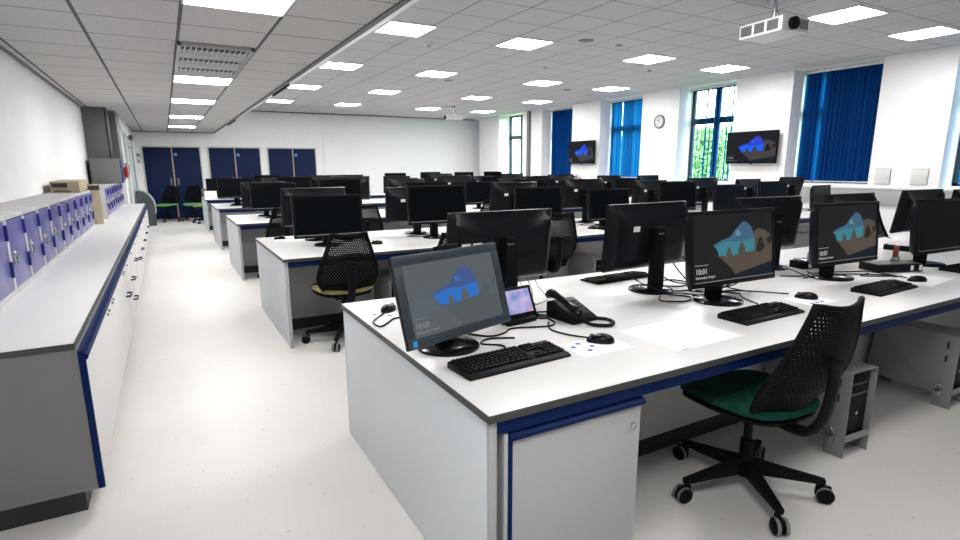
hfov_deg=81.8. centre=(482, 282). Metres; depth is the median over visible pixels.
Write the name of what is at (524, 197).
computer monitor
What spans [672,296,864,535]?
office chair
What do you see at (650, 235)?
computer monitor
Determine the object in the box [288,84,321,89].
recessed light
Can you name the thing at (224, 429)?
floor
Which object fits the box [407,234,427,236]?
cable
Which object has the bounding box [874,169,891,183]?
hatch
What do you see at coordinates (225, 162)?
door
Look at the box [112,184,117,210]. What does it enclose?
locker
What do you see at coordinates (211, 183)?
computer monitor
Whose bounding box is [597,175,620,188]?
computer monitor
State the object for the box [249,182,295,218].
computer monitor
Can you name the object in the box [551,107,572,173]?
vertical blind
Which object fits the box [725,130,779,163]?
wall screen
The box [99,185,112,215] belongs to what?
locker
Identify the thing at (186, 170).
door
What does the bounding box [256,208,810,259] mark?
countertop
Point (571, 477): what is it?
base cabinet
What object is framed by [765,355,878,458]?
holder
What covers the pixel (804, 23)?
grille
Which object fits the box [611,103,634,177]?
window
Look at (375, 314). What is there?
mat
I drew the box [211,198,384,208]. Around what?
countertop
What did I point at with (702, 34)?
ceiling
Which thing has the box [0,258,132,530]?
base cabinet
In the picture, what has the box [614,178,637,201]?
computer monitor
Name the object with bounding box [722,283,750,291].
cable
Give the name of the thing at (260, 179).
computer monitor
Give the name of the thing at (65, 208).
locker
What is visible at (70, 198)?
locker
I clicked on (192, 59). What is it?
ceiling vent
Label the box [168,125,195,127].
recessed light
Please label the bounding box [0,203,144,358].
countertop
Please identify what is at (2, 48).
trim
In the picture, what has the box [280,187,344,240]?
computer monitor
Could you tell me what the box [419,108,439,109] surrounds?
diffuser
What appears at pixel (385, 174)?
computer monitor
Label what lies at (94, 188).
cardboard box
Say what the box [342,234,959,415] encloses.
countertop
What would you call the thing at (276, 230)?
office chair
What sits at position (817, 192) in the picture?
computer monitor
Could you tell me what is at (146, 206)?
base cabinet
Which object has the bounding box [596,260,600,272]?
computer
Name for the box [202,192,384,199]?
countertop
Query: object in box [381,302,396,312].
computer mouse
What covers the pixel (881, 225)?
office chair
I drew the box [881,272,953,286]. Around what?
mat
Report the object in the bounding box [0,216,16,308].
locker
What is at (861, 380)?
computer
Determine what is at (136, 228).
base cabinet
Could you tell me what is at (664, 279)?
cable
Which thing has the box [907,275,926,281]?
computer mouse
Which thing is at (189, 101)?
diffuser
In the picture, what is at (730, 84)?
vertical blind
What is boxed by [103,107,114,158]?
trim
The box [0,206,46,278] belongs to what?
locker
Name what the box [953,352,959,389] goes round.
computer
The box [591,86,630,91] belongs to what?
recessed light
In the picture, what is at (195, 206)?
office chair
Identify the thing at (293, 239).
mat
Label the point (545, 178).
computer monitor
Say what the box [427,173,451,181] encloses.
computer monitor
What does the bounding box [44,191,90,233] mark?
locker
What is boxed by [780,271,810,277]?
cable
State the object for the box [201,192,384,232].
bench
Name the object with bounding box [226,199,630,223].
countertop
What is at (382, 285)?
holder
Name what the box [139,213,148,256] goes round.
base cabinet
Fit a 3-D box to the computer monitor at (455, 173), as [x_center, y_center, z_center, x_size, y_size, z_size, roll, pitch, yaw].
[-0.569,-3.002,16.470,0.625,0.552,0.250,-7,13,-29]
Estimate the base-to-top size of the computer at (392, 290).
0.342 m
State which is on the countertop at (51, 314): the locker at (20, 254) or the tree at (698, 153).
the locker at (20, 254)
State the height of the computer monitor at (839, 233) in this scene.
0.480 m
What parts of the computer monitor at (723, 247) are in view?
bezel trim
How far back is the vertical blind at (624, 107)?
14.03 m
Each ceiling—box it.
[0,0,399,132]
[253,0,959,119]
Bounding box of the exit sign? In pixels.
[135,152,141,163]
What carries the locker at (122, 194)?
on the countertop at (51, 314)
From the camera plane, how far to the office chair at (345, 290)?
4.33 m
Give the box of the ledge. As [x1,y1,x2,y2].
[718,183,952,190]
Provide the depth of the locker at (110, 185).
8.61 m
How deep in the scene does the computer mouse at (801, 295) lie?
2.96 m
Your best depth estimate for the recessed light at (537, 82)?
11.26 m
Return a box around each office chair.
[156,186,180,222]
[181,185,203,220]
[192,194,217,223]
[257,207,293,277]
[301,231,378,351]
[362,204,383,230]
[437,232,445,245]
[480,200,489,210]
[539,211,576,278]
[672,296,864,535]
[878,209,888,237]
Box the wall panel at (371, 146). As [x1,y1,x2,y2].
[322,114,473,191]
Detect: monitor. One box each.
[205,178,217,197]
[216,178,252,205]
[240,182,284,216]
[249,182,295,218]
[253,175,279,181]
[259,178,276,181]
[277,177,310,187]
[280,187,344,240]
[290,194,363,246]
[310,175,339,187]
[318,179,361,200]
[330,176,369,199]
[383,176,409,192]
[384,173,405,175]
[385,187,427,234]
[387,242,510,356]
[388,179,423,186]
[406,182,442,185]
[406,185,465,238]
[420,172,439,181]
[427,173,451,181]
[439,175,470,184]
[446,208,551,287]
[454,172,472,175]
[464,181,496,208]
[471,176,492,181]
[481,177,503,180]
[484,171,501,176]
[489,182,536,210]
[497,178,526,181]
[501,173,522,177]
[513,179,542,186]
[514,186,561,218]
[520,176,541,178]
[542,176,547,186]
[547,174,573,187]
[561,178,602,222]
[587,188,628,225]
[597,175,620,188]
[600,201,687,294]
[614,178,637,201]
[631,180,666,202]
[637,175,658,179]
[658,181,695,209]
[684,207,774,306]
[687,177,717,210]
[713,184,743,210]
[733,196,802,270]
[735,179,760,197]
[757,181,786,196]
[779,176,803,195]
[806,185,830,210]
[808,201,879,281]
[823,192,876,203]
[889,189,944,232]
[906,198,959,266]
[951,189,959,197]
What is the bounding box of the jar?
[890,245,899,261]
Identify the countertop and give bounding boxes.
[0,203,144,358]
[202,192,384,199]
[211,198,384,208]
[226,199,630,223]
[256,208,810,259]
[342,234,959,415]
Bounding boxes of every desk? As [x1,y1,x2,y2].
[255,208,810,348]
[341,234,959,539]
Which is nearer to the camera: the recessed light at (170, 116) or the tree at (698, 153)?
the recessed light at (170, 116)
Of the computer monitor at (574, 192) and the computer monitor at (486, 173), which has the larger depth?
the computer monitor at (486, 173)
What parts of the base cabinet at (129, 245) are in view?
finger pull, cabinet door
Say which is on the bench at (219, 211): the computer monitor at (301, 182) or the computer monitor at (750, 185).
the computer monitor at (301, 182)
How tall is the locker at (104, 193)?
0.435 m
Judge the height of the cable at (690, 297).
0.007 m
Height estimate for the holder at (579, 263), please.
0.450 m
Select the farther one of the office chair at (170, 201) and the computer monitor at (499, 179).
the office chair at (170, 201)
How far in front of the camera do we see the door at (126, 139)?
12.49 m
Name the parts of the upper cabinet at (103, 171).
cabinet door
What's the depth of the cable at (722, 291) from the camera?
3.01 m
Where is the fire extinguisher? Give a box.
[124,163,129,177]
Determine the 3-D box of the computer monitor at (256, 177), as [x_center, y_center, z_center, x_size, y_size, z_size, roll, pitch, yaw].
[-5.360,-2.420,13.833,0.625,0.522,0.250,-7,13,-29]
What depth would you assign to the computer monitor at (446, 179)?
9.64 m
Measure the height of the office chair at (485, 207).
0.944 m
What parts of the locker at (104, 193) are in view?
door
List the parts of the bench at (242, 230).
panel, modesty panel, apron rail, panel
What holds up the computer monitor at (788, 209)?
on the desk at (430, 432)
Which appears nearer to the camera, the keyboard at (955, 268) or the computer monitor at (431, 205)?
the keyboard at (955, 268)
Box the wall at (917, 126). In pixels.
[474,45,959,236]
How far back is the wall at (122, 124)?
10.86 m
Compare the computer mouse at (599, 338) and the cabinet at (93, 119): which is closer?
the computer mouse at (599, 338)
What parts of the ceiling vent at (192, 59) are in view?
plate, plate, plate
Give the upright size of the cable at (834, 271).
0.015 m
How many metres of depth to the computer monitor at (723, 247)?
2.81 m
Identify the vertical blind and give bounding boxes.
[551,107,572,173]
[609,97,642,177]
[690,83,736,179]
[796,61,883,182]
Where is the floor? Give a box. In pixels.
[0,217,959,539]
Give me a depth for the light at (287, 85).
7.38 m
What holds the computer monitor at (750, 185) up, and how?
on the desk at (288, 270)
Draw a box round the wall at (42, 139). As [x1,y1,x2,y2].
[0,49,91,202]
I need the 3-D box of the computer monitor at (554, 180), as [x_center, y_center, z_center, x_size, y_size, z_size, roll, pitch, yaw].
[1.555,-1.824,10.786,0.625,0.552,0.250,-7,14,-31]
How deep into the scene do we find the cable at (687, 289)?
3.13 m
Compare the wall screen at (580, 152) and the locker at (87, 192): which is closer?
the locker at (87, 192)
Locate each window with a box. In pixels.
[509,115,522,172]
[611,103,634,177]
[685,85,736,181]
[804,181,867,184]
[949,139,959,187]
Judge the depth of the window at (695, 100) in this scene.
12.01 m
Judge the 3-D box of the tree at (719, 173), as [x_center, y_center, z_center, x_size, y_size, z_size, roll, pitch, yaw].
[8.635,-3.544,17.330,2.720,2.705,2.704,-8,14,-34]
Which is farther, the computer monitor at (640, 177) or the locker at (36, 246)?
the computer monitor at (640, 177)
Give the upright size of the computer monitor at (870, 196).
0.488 m
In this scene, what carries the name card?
on the bench at (207, 213)
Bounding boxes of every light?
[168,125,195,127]
[169,115,203,118]
[171,98,216,104]
[173,74,233,85]
[181,0,295,16]
[265,99,293,102]
[272,83,289,96]
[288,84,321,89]
[318,61,363,70]
[335,103,360,105]
[367,89,400,94]
[374,20,436,36]
[415,70,457,77]
[416,107,441,109]
[460,96,492,99]
[471,110,494,112]
[494,37,554,49]
[521,100,552,103]
[523,80,563,85]
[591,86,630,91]
[622,54,676,63]
[700,64,750,72]
[805,5,888,24]
[887,25,959,40]
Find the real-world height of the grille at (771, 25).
0.095 m
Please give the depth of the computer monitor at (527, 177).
13.53 m
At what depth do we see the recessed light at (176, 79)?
6.38 m
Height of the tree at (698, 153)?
2.855 m
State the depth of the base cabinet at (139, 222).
7.70 m
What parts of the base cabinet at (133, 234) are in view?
finger pull, cabinet door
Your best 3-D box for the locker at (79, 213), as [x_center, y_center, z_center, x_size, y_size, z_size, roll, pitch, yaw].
[-4.153,-0.655,5.489,0.325,0.435,0.454,-7,13,-29]
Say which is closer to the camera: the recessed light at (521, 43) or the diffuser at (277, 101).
the recessed light at (521, 43)
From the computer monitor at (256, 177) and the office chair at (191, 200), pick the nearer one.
the computer monitor at (256, 177)
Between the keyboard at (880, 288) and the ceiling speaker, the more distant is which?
the ceiling speaker
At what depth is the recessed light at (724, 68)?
9.62 m
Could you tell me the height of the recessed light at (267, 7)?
0.012 m
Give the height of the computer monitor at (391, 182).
0.507 m
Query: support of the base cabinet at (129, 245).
on the floor
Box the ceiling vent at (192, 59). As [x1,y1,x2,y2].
[174,41,254,78]
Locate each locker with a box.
[0,199,65,258]
[0,202,56,267]
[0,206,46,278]
[0,210,33,293]
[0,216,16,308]
[16,197,73,251]
[25,195,79,244]
[35,193,85,239]
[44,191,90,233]
[84,190,94,229]
[99,184,115,213]
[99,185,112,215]
[99,186,110,218]
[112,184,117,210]
[114,184,118,208]
[116,184,120,207]
[118,183,122,206]
[120,183,123,204]
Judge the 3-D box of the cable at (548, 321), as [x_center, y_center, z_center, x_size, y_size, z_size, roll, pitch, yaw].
[0.346,0.206,2.393,0.069,0.015,0.294,-7,13,-29]
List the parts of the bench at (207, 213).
panel, modesty panel, apron rail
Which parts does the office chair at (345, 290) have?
leg, leg, leg, seat, backrest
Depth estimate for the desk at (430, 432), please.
2.30 m
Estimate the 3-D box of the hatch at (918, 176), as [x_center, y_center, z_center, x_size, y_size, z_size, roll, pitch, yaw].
[6.601,-1.596,8.380,0.024,0.240,0.230,-7,13,-29]
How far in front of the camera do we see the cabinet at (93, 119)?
9.24 m
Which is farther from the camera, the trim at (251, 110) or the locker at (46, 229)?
the trim at (251, 110)
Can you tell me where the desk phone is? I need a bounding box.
[545,289,614,326]
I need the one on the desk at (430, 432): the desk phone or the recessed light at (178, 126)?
the desk phone
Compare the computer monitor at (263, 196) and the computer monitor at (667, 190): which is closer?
the computer monitor at (667, 190)
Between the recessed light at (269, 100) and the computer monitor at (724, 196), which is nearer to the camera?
the computer monitor at (724, 196)
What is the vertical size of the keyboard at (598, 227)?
0.033 m
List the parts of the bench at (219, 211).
panel, apron rail, modesty panel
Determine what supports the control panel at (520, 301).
on the desk at (430, 432)
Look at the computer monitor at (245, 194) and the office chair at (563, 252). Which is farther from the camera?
the computer monitor at (245, 194)
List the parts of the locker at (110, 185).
door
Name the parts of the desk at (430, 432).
panel, apron rail, modesty panel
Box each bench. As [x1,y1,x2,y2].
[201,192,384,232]
[210,198,482,249]
[225,199,701,280]
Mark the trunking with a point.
(886, 197)
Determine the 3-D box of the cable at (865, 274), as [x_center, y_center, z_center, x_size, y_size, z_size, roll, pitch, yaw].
[2.487,-0.052,3.612,0.399,0.007,0.108,1,12,6]
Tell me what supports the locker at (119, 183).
on the countertop at (51, 314)
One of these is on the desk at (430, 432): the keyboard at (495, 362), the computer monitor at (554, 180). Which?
the keyboard at (495, 362)
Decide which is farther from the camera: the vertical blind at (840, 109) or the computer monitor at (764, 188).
the vertical blind at (840, 109)
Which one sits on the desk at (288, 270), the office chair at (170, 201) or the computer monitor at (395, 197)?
the computer monitor at (395, 197)
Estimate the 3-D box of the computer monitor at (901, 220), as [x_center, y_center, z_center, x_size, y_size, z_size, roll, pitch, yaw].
[3.896,-0.571,4.890,0.625,0.493,0.250,-6,13,-26]
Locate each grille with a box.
[740,18,778,37]
[800,19,808,29]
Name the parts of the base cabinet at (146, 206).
cabinet door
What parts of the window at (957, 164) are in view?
frame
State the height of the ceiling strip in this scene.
0.730 m
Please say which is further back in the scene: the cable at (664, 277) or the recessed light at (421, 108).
the recessed light at (421, 108)
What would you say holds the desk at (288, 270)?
on the floor
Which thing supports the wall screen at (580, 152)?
attached to the wall at (917, 126)
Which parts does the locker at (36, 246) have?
door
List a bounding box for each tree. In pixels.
[692,125,730,177]
[716,127,732,177]
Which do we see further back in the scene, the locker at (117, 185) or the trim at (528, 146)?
the trim at (528, 146)
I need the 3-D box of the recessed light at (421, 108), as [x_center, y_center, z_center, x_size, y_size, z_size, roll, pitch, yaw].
[-1.573,-5.047,16.103,0.600,0.012,0.600,-7,13,-29]
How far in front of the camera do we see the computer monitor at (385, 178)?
12.27 m
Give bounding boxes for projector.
[444,106,463,119]
[739,0,809,42]
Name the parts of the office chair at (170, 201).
seat, backrest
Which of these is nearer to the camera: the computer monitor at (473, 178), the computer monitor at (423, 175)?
the computer monitor at (473, 178)
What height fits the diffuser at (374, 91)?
0.008 m
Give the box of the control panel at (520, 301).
[502,285,537,326]
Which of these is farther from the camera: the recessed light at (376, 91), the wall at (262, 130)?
the wall at (262, 130)
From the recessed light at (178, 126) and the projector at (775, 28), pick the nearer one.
the projector at (775, 28)
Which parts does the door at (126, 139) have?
glass pane, pull handle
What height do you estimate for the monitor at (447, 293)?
0.410 m
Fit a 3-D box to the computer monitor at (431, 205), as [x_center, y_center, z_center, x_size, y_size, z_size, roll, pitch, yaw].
[-0.477,-0.712,5.568,0.625,0.522,0.250,-7,13,-28]
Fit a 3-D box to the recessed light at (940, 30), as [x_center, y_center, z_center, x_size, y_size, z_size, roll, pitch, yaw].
[5.683,-3.198,7.122,0.600,0.012,0.600,-7,13,-29]
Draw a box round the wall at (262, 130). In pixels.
[131,111,324,217]
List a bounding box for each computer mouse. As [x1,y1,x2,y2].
[274,236,285,239]
[371,240,382,243]
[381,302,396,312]
[586,333,614,343]
[794,292,817,299]
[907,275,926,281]
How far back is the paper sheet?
2.35 m
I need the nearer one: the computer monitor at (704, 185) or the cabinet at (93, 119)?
the computer monitor at (704, 185)
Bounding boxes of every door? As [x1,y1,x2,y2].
[119,126,138,203]
[140,145,204,217]
[207,146,262,181]
[266,147,317,176]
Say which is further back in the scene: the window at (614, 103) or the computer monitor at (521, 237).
the window at (614, 103)
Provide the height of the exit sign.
0.300 m
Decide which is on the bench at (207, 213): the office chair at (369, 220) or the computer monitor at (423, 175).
the computer monitor at (423, 175)
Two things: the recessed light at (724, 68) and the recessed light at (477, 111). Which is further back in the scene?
the recessed light at (477, 111)
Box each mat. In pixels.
[275,238,301,241]
[364,309,398,320]
[558,339,633,357]
[781,296,839,305]
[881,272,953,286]
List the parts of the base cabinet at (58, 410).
finger pull, cabinet door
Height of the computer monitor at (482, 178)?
0.472 m
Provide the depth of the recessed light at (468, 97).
13.60 m
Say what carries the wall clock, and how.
attached to the wall at (917, 126)
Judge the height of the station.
0.062 m
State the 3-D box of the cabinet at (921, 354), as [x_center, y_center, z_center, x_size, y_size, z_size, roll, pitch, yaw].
[2.747,0.489,3.498,0.227,0.450,0.460,-7,13,-29]
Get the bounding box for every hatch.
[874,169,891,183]
[909,169,929,184]
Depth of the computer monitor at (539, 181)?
9.88 m
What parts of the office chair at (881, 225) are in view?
backrest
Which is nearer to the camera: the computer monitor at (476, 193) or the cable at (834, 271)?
the cable at (834, 271)
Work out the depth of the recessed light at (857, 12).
6.22 m
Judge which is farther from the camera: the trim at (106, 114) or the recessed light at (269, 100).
the recessed light at (269, 100)
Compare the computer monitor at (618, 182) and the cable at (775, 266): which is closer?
the cable at (775, 266)
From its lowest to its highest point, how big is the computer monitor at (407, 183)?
0.467 m
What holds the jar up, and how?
on the computer at (881, 265)
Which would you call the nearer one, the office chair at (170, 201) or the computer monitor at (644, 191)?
the computer monitor at (644, 191)
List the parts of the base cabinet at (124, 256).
finger pull, cabinet door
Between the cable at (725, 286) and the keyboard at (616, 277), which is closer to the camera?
the cable at (725, 286)
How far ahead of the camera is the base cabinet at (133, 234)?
6.18 m
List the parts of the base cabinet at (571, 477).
finger pull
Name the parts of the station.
plate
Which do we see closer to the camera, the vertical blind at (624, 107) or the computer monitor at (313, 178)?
the computer monitor at (313, 178)
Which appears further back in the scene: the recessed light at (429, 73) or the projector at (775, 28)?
the recessed light at (429, 73)
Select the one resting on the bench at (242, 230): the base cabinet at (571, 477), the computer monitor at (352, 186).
the computer monitor at (352, 186)
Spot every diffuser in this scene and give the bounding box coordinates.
[169,126,194,127]
[172,99,214,103]
[267,100,291,102]
[369,90,397,93]
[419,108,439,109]
[595,87,628,90]
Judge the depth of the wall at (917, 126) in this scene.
10.25 m
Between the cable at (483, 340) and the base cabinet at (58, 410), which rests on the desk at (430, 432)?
the cable at (483, 340)
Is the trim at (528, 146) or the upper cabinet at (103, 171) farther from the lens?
the trim at (528, 146)
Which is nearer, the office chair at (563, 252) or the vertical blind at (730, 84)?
the office chair at (563, 252)
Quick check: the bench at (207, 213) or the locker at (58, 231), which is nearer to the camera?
the locker at (58, 231)
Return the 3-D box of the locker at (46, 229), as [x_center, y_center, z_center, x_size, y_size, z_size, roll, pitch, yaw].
[-3.259,-0.334,3.936,0.325,0.435,0.454,-7,13,-29]
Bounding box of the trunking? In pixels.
[717,184,952,205]
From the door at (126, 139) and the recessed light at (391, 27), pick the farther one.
the door at (126, 139)
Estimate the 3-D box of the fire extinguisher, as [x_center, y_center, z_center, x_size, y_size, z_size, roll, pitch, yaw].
[-6.634,-2.089,10.344,0.093,0.266,0.063,-7,13,-29]
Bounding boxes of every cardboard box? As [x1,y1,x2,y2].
[49,179,87,192]
[86,184,103,223]
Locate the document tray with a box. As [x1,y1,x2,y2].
[883,241,909,251]
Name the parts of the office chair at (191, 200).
seat, backrest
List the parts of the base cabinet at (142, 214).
cabinet door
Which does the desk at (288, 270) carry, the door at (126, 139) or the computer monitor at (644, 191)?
the computer monitor at (644, 191)
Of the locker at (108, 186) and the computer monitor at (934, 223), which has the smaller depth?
the computer monitor at (934, 223)
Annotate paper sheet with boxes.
[618,318,743,351]
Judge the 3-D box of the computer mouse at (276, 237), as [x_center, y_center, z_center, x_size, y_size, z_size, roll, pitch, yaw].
[-2.021,-0.449,5.530,0.114,0.034,0.065,-4,12,-19]
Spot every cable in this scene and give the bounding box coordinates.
[372,311,398,326]
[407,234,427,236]
[467,317,555,336]
[480,337,514,347]
[533,275,547,304]
[548,321,587,337]
[624,271,697,294]
[658,293,691,301]
[664,277,704,290]
[664,279,685,286]
[673,262,687,291]
[687,289,788,295]
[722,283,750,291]
[722,291,757,303]
[775,266,807,275]
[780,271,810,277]
[834,271,906,277]
[839,273,898,276]
[865,332,874,362]
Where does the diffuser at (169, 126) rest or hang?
attached to the recessed light at (178, 126)
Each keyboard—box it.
[447,340,570,380]
[580,271,647,284]
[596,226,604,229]
[717,301,804,325]
[850,279,917,296]
[939,263,959,272]
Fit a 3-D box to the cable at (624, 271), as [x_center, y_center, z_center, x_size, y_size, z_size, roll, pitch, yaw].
[1.011,0.007,3.073,0.440,0.123,0.065,1,12,8]
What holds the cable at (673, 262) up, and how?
on the desk at (430, 432)
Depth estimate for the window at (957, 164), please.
8.31 m
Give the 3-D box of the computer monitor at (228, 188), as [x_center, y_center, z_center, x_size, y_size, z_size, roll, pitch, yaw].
[-4.632,-1.704,10.415,0.625,0.512,0.250,-7,13,-29]
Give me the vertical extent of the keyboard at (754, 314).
0.033 m
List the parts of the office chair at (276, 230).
backrest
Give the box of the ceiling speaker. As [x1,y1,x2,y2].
[578,39,593,42]
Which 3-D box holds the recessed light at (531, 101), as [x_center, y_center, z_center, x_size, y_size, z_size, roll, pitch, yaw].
[1.436,-4.723,14.502,0.600,0.012,0.600,-7,13,-29]
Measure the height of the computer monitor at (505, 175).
0.537 m
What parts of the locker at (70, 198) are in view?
door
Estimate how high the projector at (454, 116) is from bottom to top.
0.355 m
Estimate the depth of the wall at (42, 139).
5.49 m
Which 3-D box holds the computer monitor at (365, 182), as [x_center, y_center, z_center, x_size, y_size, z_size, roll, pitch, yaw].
[-2.069,-1.399,8.788,0.625,0.562,0.250,-7,13,-29]
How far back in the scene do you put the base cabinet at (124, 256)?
4.84 m
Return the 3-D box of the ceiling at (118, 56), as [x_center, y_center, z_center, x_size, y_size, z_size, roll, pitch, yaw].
[-3.723,-2.400,6.563,2.470,0.060,20.900,-7,13,-29]
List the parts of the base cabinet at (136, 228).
finger pull, cabinet door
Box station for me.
[789,258,818,268]
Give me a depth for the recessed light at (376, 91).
12.53 m
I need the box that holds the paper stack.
[888,241,908,245]
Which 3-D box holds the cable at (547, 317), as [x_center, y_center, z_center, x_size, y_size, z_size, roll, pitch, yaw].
[0.139,0.199,2.448,0.457,0.007,0.130,-7,13,-29]
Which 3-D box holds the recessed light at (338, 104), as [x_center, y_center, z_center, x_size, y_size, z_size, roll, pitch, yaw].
[-3.638,-4.802,14.965,0.600,0.012,0.600,-7,13,-29]
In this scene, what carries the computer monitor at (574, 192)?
on the desk at (288, 270)
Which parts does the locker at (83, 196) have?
door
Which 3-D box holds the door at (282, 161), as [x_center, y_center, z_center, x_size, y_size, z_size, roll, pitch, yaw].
[-5.891,-3.180,17.349,1.477,2.035,0.090,-7,13,-29]
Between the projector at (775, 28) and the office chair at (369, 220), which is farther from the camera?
the office chair at (369, 220)
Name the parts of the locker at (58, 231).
door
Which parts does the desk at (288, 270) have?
panel, modesty panel, apron rail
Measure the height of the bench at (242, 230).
0.728 m
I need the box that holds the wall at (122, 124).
[118,116,131,203]
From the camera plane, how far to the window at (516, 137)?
18.47 m
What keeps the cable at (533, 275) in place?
on the desk at (430, 432)
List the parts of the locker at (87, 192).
door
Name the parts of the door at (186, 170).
frame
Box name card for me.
[204,191,216,198]
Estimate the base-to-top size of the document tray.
0.045 m
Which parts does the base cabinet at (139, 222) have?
cabinet door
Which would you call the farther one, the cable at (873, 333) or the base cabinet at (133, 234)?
the base cabinet at (133, 234)
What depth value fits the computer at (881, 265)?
3.71 m
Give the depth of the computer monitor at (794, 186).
9.12 m
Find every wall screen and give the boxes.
[568,140,595,164]
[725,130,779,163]
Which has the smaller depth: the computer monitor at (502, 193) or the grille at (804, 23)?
the grille at (804, 23)
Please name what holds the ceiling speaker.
attached to the ceiling at (702, 34)
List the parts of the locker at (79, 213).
door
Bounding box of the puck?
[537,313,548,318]
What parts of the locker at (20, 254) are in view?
door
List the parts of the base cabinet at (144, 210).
cabinet door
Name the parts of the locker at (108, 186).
door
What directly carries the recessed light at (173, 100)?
in the ceiling at (118, 56)
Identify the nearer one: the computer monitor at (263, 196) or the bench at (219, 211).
the computer monitor at (263, 196)
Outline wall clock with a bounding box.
[654,115,664,128]
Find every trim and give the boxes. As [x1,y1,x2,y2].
[0,45,81,106]
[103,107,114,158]
[131,110,473,133]
[213,0,411,132]
[526,111,530,175]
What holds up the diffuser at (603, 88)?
attached to the recessed light at (608, 88)
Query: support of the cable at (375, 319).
on the desk at (430, 432)
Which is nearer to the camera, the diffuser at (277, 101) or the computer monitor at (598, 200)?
the computer monitor at (598, 200)
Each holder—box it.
[374,272,391,299]
[569,253,601,275]
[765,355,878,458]
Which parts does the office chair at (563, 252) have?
seat, backrest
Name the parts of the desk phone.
handset cord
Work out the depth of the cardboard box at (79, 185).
5.71 m
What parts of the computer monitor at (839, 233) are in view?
bezel trim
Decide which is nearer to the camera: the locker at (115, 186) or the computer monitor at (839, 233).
the computer monitor at (839, 233)
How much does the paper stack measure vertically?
0.045 m
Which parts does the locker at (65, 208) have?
door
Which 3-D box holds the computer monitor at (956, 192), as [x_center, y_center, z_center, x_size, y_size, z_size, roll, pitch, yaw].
[4.825,-0.685,5.471,0.625,0.472,0.250,-7,13,-29]
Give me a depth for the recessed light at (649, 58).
8.77 m
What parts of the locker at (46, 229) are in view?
door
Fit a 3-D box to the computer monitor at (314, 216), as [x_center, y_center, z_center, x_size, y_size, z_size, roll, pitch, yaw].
[-1.418,-0.569,5.056,0.625,0.457,0.250,-7,13,-29]
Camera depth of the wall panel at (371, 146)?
18.72 m
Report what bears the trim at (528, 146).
attached to the wall at (917, 126)
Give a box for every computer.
[391,282,394,296]
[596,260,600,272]
[846,370,870,435]
[858,260,922,271]
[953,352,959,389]
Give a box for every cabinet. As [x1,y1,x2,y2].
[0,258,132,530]
[80,106,125,181]
[89,159,124,183]
[120,247,138,329]
[125,238,138,308]
[130,230,142,292]
[133,224,144,277]
[136,218,146,266]
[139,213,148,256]
[142,209,149,245]
[144,205,150,240]
[497,396,645,539]
[869,320,959,409]
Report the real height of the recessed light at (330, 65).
0.012 m
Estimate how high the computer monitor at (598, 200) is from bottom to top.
0.442 m
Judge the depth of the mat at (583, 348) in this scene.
2.18 m
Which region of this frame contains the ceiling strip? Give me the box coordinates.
[237,0,418,118]
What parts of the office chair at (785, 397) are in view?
leg, leg, seat, leg, leg, leg, backrest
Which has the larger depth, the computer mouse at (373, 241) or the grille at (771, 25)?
the grille at (771, 25)
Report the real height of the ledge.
0.030 m
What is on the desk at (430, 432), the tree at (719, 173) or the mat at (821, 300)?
the mat at (821, 300)
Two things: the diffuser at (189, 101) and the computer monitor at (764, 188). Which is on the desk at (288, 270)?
the computer monitor at (764, 188)

